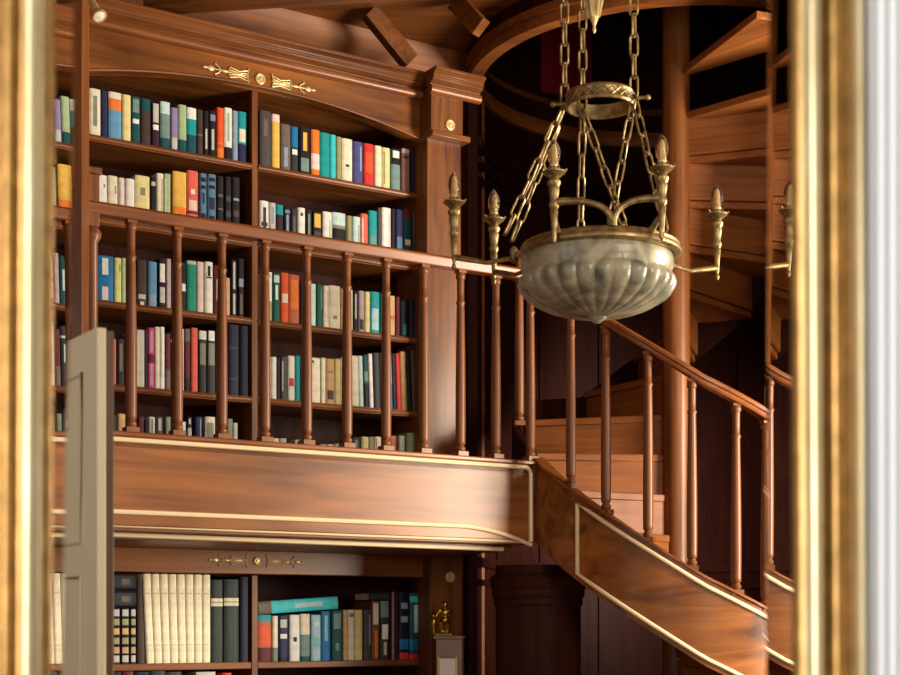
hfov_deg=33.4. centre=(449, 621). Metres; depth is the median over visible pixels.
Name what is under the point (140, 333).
book
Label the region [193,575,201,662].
book
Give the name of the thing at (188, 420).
book
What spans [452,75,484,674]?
wall
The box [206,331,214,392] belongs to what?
book
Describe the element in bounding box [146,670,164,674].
book
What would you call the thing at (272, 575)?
bookcase
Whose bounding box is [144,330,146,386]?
book
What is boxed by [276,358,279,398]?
book
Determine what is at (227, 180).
book
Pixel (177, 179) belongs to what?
book
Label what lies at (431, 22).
ceiling
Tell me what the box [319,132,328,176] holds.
book
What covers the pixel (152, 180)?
book
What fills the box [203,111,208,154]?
book
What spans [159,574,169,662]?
book
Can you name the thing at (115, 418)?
book
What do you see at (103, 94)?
book
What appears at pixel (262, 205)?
book
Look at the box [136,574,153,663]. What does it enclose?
book
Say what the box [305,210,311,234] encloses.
book
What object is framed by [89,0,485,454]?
bookcase
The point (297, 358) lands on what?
book
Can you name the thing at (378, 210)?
book
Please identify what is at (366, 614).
book
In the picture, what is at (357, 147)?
book
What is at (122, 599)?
book
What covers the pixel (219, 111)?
book
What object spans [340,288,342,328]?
book
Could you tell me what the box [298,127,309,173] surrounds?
book
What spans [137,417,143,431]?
book
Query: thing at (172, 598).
book
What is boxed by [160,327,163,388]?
book
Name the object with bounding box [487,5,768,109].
wall
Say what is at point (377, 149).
book
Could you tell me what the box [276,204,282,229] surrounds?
book
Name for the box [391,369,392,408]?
book
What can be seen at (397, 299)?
book
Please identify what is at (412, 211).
book
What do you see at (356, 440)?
book
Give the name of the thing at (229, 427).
book
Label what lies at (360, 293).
book
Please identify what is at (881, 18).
wall
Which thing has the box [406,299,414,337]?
book
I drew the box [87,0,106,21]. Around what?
spot lamp
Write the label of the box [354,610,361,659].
book
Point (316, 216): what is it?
book
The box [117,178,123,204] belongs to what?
book
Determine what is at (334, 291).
book
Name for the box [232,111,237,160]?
book
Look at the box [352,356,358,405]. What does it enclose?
book
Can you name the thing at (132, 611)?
book
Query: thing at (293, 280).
book
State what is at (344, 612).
book
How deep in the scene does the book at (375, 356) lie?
7.44 m
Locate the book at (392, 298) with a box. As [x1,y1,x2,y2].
[390,296,394,334]
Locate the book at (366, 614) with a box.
[362,610,370,659]
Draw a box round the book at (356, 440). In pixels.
[340,437,359,447]
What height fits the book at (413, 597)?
0.334 m
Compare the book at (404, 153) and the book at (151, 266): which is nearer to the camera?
the book at (151, 266)
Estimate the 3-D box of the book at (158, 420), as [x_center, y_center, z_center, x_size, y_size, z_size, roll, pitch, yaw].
[-1.352,-0.854,6.871,0.034,0.157,0.122,0,0,-33]
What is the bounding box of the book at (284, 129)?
[279,124,289,169]
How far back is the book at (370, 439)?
7.42 m
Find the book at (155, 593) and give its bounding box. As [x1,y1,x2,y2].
[150,574,161,662]
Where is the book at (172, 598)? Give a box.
[167,574,177,662]
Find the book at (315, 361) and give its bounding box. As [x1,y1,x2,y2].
[312,358,319,402]
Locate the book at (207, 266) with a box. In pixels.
[203,262,212,312]
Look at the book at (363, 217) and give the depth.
7.40 m
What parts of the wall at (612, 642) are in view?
moulding, moulding, moulding, moulding, moulding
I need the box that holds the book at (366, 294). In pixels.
[364,292,369,331]
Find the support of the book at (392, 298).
on the bookcase at (155, 55)
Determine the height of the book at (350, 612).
0.247 m
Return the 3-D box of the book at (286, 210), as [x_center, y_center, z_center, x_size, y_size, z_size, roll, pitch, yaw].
[-0.812,-1.890,7.226,0.036,0.190,0.131,0,0,-33]
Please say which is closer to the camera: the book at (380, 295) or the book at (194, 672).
the book at (194, 672)
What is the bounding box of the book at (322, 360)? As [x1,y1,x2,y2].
[320,358,325,402]
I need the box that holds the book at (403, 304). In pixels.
[400,300,407,336]
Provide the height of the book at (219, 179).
0.280 m
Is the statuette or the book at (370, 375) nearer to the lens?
the statuette
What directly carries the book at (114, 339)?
on the bookcase at (155, 55)
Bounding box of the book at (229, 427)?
[226,419,232,438]
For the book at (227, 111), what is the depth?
7.00 m
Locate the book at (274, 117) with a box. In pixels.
[271,114,278,167]
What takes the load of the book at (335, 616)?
on the bookcase at (272, 575)
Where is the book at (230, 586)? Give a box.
[220,579,238,661]
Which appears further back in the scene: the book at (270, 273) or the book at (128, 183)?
the book at (270, 273)
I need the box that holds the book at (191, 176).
[184,170,197,216]
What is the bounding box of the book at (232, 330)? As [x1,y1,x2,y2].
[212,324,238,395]
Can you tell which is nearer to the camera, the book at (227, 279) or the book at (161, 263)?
the book at (161, 263)
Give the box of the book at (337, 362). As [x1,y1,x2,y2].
[334,359,340,404]
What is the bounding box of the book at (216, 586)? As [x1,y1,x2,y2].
[210,580,222,661]
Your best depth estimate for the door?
3.04 m
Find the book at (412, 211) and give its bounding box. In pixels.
[411,210,413,250]
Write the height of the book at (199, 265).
0.233 m
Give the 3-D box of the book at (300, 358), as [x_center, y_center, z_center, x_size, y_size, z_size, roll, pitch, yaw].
[-0.735,-1.166,7.284,0.050,0.212,0.146,0,0,-33]
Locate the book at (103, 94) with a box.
[100,90,106,136]
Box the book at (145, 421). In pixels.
[144,420,147,432]
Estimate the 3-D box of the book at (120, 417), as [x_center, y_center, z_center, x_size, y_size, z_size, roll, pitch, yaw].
[-1.503,-0.854,6.773,0.034,0.157,0.122,0,0,-33]
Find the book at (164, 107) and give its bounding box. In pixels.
[159,101,169,147]
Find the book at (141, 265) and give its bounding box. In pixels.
[136,259,146,304]
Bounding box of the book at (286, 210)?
[283,207,289,245]
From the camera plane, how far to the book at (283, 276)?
7.16 m
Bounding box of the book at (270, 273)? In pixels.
[258,272,271,319]
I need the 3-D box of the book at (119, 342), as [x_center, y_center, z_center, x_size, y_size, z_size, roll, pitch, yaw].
[-1.513,-1.165,6.780,0.035,0.208,0.143,0,0,-33]
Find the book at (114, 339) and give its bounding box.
[114,339,115,384]
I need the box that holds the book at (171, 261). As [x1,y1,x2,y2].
[171,261,172,307]
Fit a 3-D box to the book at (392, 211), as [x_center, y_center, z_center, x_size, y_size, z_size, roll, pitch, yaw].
[-0.332,-1.929,7.568,0.025,0.269,0.184,0,0,-33]
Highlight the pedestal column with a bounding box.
[489,564,585,674]
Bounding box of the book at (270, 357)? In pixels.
[258,357,270,396]
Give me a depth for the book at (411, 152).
7.55 m
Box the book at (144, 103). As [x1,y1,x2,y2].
[140,98,149,144]
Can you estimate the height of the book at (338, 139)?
0.210 m
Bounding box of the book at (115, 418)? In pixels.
[114,417,116,430]
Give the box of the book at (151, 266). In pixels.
[147,261,156,306]
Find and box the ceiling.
[284,0,701,115]
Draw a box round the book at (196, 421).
[192,417,201,436]
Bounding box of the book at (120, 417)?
[114,414,124,430]
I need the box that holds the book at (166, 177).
[163,174,169,211]
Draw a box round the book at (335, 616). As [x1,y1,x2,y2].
[330,611,341,659]
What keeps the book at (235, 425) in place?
on the bookcase at (155, 55)
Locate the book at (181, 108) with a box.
[174,104,185,150]
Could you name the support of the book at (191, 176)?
on the bookcase at (155, 55)
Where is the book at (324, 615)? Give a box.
[306,611,329,660]
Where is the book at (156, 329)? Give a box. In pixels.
[153,327,159,387]
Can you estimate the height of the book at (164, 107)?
0.212 m
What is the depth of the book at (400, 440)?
7.52 m
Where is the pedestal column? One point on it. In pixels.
(538, 606)
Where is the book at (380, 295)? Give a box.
[379,294,381,333]
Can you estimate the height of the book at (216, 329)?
0.300 m
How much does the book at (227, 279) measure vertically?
0.176 m
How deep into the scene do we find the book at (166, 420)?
6.84 m
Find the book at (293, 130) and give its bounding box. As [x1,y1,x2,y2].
[290,126,297,171]
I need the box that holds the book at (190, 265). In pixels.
[183,260,195,310]
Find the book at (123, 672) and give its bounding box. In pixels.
[118,671,132,674]
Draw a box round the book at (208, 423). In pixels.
[202,417,214,436]
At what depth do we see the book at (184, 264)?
6.88 m
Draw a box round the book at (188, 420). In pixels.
[183,417,191,435]
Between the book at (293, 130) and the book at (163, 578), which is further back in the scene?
the book at (293, 130)
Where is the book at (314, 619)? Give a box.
[310,615,319,660]
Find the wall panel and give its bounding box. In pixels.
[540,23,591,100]
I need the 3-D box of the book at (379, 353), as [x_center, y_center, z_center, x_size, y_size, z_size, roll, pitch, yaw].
[-0.376,-1.200,7.544,0.044,0.279,0.191,-2,1,-33]
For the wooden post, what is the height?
4.620 m
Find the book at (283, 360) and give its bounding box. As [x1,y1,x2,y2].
[278,357,286,399]
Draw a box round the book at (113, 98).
[107,91,120,138]
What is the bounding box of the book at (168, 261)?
[165,259,170,307]
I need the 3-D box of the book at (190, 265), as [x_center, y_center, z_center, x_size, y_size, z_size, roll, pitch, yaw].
[-1.231,-1.546,6.972,0.046,0.232,0.159,0,0,-33]
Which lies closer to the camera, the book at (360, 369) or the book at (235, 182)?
the book at (235, 182)
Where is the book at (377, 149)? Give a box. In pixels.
[374,145,380,186]
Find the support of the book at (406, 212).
on the bookcase at (155, 55)
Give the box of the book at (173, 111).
[170,107,177,149]
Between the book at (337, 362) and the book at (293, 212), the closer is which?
the book at (293, 212)
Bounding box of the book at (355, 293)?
[353,291,357,330]
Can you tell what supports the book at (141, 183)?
on the bookcase at (155, 55)
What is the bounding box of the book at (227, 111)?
[223,107,231,159]
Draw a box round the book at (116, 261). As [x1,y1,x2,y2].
[113,258,120,301]
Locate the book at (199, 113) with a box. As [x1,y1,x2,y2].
[196,109,202,153]
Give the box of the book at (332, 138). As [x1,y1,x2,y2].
[329,135,335,178]
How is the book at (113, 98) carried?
on the bookcase at (155, 55)
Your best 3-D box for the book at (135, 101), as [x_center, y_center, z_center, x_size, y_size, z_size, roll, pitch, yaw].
[-1.453,-2.262,6.818,0.041,0.208,0.143,0,0,-33]
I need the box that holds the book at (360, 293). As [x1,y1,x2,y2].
[358,291,363,331]
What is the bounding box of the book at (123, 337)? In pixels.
[118,336,124,384]
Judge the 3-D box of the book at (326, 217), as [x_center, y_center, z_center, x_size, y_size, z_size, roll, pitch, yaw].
[-0.631,-1.894,7.346,0.049,0.199,0.137,0,0,-33]
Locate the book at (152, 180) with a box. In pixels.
[149,177,155,209]
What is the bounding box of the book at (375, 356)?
[370,353,380,407]
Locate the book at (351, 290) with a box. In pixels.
[351,290,352,329]
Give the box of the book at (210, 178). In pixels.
[206,174,215,219]
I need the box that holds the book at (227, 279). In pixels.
[226,278,229,314]
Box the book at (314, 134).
[310,129,318,174]
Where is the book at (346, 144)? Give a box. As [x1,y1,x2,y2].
[341,138,351,180]
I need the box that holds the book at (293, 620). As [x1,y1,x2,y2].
[276,615,298,660]
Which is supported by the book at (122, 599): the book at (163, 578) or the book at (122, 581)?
the book at (122, 581)
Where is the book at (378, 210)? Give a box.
[371,208,381,245]
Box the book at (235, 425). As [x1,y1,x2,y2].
[233,423,237,438]
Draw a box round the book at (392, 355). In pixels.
[391,354,395,409]
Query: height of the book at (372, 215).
0.242 m
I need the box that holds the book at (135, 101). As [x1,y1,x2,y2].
[131,96,139,142]
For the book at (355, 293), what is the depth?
7.37 m
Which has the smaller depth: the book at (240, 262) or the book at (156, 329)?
the book at (156, 329)
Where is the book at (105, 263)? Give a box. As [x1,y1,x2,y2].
[98,255,112,300]
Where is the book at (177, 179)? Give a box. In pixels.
[169,171,185,230]
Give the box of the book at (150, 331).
[144,328,153,387]
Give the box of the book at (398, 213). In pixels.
[395,209,402,248]
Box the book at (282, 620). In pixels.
[278,616,287,660]
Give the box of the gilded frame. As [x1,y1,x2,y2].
[0,0,865,674]
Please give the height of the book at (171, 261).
0.217 m
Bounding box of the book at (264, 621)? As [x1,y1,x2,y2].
[258,615,270,661]
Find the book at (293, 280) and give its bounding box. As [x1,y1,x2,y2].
[288,274,298,323]
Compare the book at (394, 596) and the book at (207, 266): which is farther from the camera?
the book at (394, 596)
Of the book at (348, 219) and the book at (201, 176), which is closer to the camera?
the book at (201, 176)
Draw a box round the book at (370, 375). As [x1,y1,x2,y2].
[362,354,373,407]
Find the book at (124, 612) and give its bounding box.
[120,608,129,663]
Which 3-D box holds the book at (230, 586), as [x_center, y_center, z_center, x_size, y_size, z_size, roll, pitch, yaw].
[-1.075,-0.006,7.098,0.075,0.387,0.202,0,0,-33]
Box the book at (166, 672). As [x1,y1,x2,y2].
[162,670,180,674]
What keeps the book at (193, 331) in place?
on the bookcase at (155, 55)
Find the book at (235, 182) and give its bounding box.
[231,177,239,222]
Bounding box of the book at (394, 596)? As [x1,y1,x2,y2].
[368,592,398,659]
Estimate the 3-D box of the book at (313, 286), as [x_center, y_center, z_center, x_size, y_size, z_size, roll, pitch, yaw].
[-0.699,-1.532,7.304,0.032,0.203,0.140,0,0,-33]
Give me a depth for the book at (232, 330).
7.02 m
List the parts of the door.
raised panel, raised panel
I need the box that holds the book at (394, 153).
[390,148,399,189]
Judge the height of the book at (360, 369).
0.251 m
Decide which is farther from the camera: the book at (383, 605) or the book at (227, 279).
the book at (383, 605)
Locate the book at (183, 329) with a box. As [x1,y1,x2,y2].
[183,329,183,390]
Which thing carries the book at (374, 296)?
on the bookcase at (155, 55)
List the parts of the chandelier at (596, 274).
bulb, arm, bulb, arm, arm knob, chain, chain, bulb, chain, chain, chain, arm, lamp shade, chain, chain, chain, arm, chain, bulb, arm, bulb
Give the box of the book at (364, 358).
[362,356,368,406]
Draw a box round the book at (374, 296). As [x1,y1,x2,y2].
[370,291,378,332]
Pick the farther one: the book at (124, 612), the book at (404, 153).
the book at (404, 153)
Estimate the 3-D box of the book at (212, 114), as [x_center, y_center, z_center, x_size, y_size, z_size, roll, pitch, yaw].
[-1.140,-2.265,7.023,0.034,0.214,0.147,0,0,-33]
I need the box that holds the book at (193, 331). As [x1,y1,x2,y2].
[189,328,197,391]
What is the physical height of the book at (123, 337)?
0.226 m
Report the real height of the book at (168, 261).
0.226 m
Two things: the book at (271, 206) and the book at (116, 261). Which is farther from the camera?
the book at (271, 206)
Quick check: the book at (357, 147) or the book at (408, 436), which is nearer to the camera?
the book at (357, 147)
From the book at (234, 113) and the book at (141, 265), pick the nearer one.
the book at (141, 265)
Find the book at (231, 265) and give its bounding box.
[226,260,236,315]
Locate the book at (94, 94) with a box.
[89,88,99,135]
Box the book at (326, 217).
[321,211,331,237]
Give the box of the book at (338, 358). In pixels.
[338,358,341,404]
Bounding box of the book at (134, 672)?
[133,671,148,674]
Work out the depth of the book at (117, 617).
6.71 m
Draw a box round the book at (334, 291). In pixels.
[329,285,339,328]
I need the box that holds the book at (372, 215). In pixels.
[362,210,376,244]
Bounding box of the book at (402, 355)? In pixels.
[393,352,406,410]
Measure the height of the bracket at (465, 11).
0.217 m
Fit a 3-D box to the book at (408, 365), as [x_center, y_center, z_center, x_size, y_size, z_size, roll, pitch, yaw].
[-0.258,-1.207,7.626,0.036,0.294,0.200,0,0,-33]
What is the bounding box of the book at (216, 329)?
[213,329,216,392]
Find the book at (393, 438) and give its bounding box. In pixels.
[381,436,395,450]
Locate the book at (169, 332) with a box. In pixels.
[164,331,171,388]
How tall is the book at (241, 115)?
0.237 m
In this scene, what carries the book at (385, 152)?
on the bookcase at (155, 55)
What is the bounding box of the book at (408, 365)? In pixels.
[406,353,411,410]
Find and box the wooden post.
[69,0,88,340]
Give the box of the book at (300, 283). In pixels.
[299,282,302,323]
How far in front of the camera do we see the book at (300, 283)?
7.21 m
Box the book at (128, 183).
[124,178,133,206]
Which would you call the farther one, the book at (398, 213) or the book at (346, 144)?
the book at (398, 213)
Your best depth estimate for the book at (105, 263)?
6.68 m
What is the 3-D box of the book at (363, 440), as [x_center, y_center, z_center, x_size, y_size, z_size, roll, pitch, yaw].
[-0.450,-0.845,7.454,0.039,0.138,0.122,0,0,-33]
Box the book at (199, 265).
[196,262,202,311]
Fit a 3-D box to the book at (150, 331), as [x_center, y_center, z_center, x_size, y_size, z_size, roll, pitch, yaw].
[-1.403,-1.197,6.877,0.031,0.273,0.187,0,0,-33]
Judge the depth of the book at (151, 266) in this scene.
6.80 m
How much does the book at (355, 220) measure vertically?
0.198 m
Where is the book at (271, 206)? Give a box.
[268,203,275,228]
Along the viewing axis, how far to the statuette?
7.33 m
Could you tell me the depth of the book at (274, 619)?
7.13 m
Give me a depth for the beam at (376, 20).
7.42 m
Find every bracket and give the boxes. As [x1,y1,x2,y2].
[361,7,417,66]
[448,0,489,36]
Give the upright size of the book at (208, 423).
0.176 m
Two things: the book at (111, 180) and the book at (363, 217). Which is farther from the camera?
the book at (363, 217)
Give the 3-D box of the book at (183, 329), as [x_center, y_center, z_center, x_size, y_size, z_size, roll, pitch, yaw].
[-1.281,-1.202,6.962,0.018,0.284,0.193,0,0,-33]
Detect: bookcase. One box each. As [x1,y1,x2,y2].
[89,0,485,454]
[114,547,462,674]
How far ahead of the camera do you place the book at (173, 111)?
6.86 m
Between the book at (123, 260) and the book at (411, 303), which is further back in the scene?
the book at (411, 303)
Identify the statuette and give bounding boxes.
[431,601,453,635]
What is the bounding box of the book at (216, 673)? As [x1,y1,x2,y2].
[215,672,230,674]
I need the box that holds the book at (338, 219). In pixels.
[331,212,344,239]
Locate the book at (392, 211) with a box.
[390,209,394,247]
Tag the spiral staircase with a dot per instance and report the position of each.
(615, 469)
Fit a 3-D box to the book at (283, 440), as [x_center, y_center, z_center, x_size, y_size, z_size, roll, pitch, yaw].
[-0.827,-0.826,7.210,0.036,0.101,0.122,0,0,-33]
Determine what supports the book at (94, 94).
on the bookcase at (155, 55)
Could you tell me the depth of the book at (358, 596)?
7.45 m
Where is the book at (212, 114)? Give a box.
[208,110,215,156]
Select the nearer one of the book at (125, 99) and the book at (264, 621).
the book at (125, 99)
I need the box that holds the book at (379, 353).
[379,353,380,401]
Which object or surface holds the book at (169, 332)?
on the bookcase at (155, 55)
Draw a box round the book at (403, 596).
[399,592,408,658]
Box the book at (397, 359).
[395,354,400,409]
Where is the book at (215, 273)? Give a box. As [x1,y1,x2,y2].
[213,265,217,313]
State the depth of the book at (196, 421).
6.93 m
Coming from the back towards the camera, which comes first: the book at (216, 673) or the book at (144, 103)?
the book at (216, 673)
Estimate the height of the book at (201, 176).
0.280 m
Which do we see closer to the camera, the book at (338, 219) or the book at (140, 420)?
the book at (140, 420)
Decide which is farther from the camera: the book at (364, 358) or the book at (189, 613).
the book at (364, 358)
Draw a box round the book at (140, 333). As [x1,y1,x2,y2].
[122,330,143,386]
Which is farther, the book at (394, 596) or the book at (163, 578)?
the book at (394, 596)
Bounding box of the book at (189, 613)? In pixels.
[185,574,193,662]
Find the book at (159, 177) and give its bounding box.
[151,173,162,210]
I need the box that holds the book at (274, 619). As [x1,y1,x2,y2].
[271,616,277,660]
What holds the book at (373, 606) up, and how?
on the bookcase at (272, 575)
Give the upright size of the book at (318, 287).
0.203 m
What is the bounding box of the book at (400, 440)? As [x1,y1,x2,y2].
[396,436,404,450]
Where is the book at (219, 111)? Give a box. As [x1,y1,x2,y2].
[212,107,223,157]
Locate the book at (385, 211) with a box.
[382,207,389,246]
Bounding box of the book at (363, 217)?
[355,213,367,243]
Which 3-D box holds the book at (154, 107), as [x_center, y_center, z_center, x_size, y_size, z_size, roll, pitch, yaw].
[-1.372,-2.258,6.867,0.036,0.199,0.137,0,0,-33]
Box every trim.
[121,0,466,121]
[465,0,767,147]
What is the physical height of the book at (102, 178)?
0.194 m
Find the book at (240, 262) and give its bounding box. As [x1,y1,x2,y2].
[236,259,243,316]
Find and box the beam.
[143,0,402,13]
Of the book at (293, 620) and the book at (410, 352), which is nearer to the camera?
the book at (293, 620)
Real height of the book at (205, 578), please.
0.406 m
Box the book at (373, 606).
[353,601,378,659]
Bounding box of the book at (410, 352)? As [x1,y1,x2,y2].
[405,351,413,410]
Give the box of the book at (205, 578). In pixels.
[202,575,209,662]
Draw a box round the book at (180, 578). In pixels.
[176,574,185,662]
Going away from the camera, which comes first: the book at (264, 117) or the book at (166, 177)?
the book at (166, 177)
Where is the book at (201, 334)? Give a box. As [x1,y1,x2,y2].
[198,331,205,392]
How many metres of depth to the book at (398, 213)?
7.51 m
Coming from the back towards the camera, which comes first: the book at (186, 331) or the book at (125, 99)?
the book at (186, 331)
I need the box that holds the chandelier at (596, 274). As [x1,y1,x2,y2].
[443,0,728,323]
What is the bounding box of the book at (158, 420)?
[155,417,162,433]
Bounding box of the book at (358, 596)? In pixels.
[354,592,389,600]
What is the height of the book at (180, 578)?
0.406 m
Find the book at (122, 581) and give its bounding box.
[114,573,135,590]
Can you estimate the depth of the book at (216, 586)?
6.97 m
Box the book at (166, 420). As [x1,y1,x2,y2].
[163,417,170,433]
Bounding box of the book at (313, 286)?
[311,284,315,325]
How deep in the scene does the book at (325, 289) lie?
7.29 m
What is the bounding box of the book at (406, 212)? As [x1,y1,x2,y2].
[401,208,410,249]
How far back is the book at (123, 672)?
6.74 m
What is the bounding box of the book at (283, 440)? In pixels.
[279,438,285,442]
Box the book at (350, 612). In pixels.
[348,610,353,659]
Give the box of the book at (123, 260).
[121,258,125,302]
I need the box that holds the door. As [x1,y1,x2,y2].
[62,327,113,674]
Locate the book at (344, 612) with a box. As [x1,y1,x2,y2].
[327,610,347,659]
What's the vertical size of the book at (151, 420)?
0.154 m
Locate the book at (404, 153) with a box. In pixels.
[399,148,408,191]
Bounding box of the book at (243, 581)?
[222,577,248,661]
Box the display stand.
[433,636,464,674]
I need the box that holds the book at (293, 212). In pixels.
[290,209,296,231]
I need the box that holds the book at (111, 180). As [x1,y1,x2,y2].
[107,175,116,203]
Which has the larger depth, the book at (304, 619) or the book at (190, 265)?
the book at (304, 619)
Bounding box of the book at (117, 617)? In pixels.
[114,608,120,663]
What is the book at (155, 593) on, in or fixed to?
on the bookcase at (272, 575)
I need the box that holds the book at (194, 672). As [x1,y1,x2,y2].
[178,670,214,674]
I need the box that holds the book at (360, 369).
[358,356,363,406]
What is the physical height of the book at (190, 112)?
0.208 m
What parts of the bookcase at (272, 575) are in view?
shelf, panel, shelf, panel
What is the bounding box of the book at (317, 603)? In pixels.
[258,597,337,614]
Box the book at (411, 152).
[409,150,414,192]
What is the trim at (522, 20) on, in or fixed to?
attached to the wall at (518, 67)
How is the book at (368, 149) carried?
on the bookcase at (155, 55)
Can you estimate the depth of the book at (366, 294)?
7.41 m
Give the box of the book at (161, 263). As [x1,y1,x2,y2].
[153,259,165,307]
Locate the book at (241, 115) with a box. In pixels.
[238,111,245,161]
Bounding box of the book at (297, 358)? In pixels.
[295,356,299,400]
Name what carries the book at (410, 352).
on the bookcase at (155, 55)
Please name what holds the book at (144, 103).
on the bookcase at (155, 55)
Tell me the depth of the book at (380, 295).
7.45 m
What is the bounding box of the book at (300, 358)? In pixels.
[300,358,301,400]
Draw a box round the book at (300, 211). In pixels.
[296,207,304,233]
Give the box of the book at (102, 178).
[99,175,106,201]
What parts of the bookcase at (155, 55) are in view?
shelf, shelf, shelf, shelf, panel, cornice, shelf, shelf, shelf, shelf, panel, cornice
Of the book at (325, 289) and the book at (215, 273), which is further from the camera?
the book at (325, 289)
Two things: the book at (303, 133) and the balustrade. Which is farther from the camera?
the book at (303, 133)
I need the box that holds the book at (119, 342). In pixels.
[116,339,123,384]
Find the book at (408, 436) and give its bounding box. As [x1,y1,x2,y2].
[395,433,412,451]
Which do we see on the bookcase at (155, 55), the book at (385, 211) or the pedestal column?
the book at (385, 211)
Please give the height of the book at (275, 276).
0.232 m
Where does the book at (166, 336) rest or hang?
on the bookcase at (155, 55)
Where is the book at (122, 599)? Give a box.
[114,591,135,607]
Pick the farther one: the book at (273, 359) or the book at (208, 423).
the book at (273, 359)
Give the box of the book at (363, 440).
[358,437,367,448]
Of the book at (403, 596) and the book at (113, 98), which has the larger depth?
the book at (403, 596)
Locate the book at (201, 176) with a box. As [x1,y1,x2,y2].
[198,173,205,217]
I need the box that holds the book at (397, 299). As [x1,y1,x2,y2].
[395,297,399,335]
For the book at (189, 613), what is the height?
0.406 m
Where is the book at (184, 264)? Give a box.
[182,263,185,309]
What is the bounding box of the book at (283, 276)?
[280,273,287,321]
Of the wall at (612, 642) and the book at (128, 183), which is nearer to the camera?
the book at (128, 183)
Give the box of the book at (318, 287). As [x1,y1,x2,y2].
[316,285,321,325]
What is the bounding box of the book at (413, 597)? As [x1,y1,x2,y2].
[409,593,417,658]
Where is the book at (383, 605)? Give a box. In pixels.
[379,601,388,659]
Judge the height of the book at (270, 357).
0.197 m
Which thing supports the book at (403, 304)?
on the bookcase at (155, 55)
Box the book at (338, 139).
[336,137,340,178]
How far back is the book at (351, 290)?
7.37 m
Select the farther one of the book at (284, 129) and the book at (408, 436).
the book at (408, 436)
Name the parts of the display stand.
glazed panel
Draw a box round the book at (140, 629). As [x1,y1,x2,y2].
[129,580,144,663]
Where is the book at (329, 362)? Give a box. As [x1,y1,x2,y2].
[326,359,333,403]
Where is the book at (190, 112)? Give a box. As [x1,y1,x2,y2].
[186,107,195,152]
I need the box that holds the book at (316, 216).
[312,211,320,235]
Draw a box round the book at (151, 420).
[144,417,154,432]
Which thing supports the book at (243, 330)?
on the bookcase at (155, 55)
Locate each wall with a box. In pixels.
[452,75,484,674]
[468,102,767,674]
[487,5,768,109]
[863,0,899,674]
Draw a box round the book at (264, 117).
[258,110,270,166]
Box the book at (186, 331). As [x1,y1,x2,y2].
[184,329,189,390]
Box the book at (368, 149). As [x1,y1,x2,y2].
[363,143,373,185]
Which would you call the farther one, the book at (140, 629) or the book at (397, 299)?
the book at (397, 299)
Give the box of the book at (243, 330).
[239,325,248,395]
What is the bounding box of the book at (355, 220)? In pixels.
[352,216,359,241]
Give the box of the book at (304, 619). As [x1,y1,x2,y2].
[286,614,309,660]
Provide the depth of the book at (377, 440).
7.44 m
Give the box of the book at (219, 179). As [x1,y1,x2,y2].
[216,176,223,220]
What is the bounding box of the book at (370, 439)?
[368,437,373,448]
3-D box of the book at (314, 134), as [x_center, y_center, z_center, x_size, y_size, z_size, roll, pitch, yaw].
[-0.690,-2.269,7.317,0.045,0.222,0.152,0,0,-33]
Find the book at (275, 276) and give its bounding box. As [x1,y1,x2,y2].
[272,273,279,320]
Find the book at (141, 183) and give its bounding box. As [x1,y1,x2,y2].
[130,175,148,208]
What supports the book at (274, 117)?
on the bookcase at (155, 55)
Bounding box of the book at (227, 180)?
[224,177,230,221]
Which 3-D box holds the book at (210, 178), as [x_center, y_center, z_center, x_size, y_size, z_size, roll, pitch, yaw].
[-1.156,-1.936,7.041,0.040,0.283,0.194,0,0,-33]
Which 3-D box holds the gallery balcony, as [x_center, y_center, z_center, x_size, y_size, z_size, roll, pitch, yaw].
[-0.914,-0.541,6.603,2.638,0.422,0.768,0,0,-33]
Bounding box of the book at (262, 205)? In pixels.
[258,200,267,227]
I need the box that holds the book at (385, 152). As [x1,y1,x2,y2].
[381,147,389,187]
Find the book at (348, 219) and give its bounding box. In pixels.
[345,216,351,240]
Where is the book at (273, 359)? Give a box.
[271,357,275,398]
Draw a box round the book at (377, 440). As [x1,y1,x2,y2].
[374,437,380,448]
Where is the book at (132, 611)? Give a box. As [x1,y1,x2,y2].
[129,608,135,663]
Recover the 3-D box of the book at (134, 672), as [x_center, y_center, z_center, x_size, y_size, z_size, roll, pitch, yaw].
[-1.460,0.422,6.885,0.071,0.394,0.262,0,0,-33]
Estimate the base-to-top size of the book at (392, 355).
0.280 m
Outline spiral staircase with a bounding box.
[512,0,768,674]
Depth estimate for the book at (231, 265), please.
7.02 m
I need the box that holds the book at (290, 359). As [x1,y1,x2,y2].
[285,356,294,400]
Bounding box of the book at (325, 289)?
[322,286,328,326]
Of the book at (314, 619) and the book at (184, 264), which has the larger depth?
the book at (314, 619)
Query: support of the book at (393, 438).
on the bookcase at (155, 55)
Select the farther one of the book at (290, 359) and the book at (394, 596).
the book at (394, 596)
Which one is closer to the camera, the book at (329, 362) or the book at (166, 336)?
the book at (166, 336)
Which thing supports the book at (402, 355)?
on the bookcase at (155, 55)
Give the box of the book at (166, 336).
[164,334,169,388]
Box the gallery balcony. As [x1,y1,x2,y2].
[114,430,535,555]
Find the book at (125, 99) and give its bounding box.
[121,94,130,140]
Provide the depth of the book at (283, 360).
7.16 m
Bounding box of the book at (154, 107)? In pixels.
[150,102,158,145]
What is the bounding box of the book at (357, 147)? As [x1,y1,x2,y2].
[352,141,362,182]
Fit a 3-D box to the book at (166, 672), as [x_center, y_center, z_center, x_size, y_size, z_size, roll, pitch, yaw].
[-1.331,0.424,6.968,0.073,0.391,0.262,0,0,-33]
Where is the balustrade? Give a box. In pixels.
[89,166,537,460]
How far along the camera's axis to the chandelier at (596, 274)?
4.50 m
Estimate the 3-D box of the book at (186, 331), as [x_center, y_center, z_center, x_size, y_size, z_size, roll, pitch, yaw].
[-1.259,-1.204,6.976,0.029,0.287,0.197,0,0,-33]

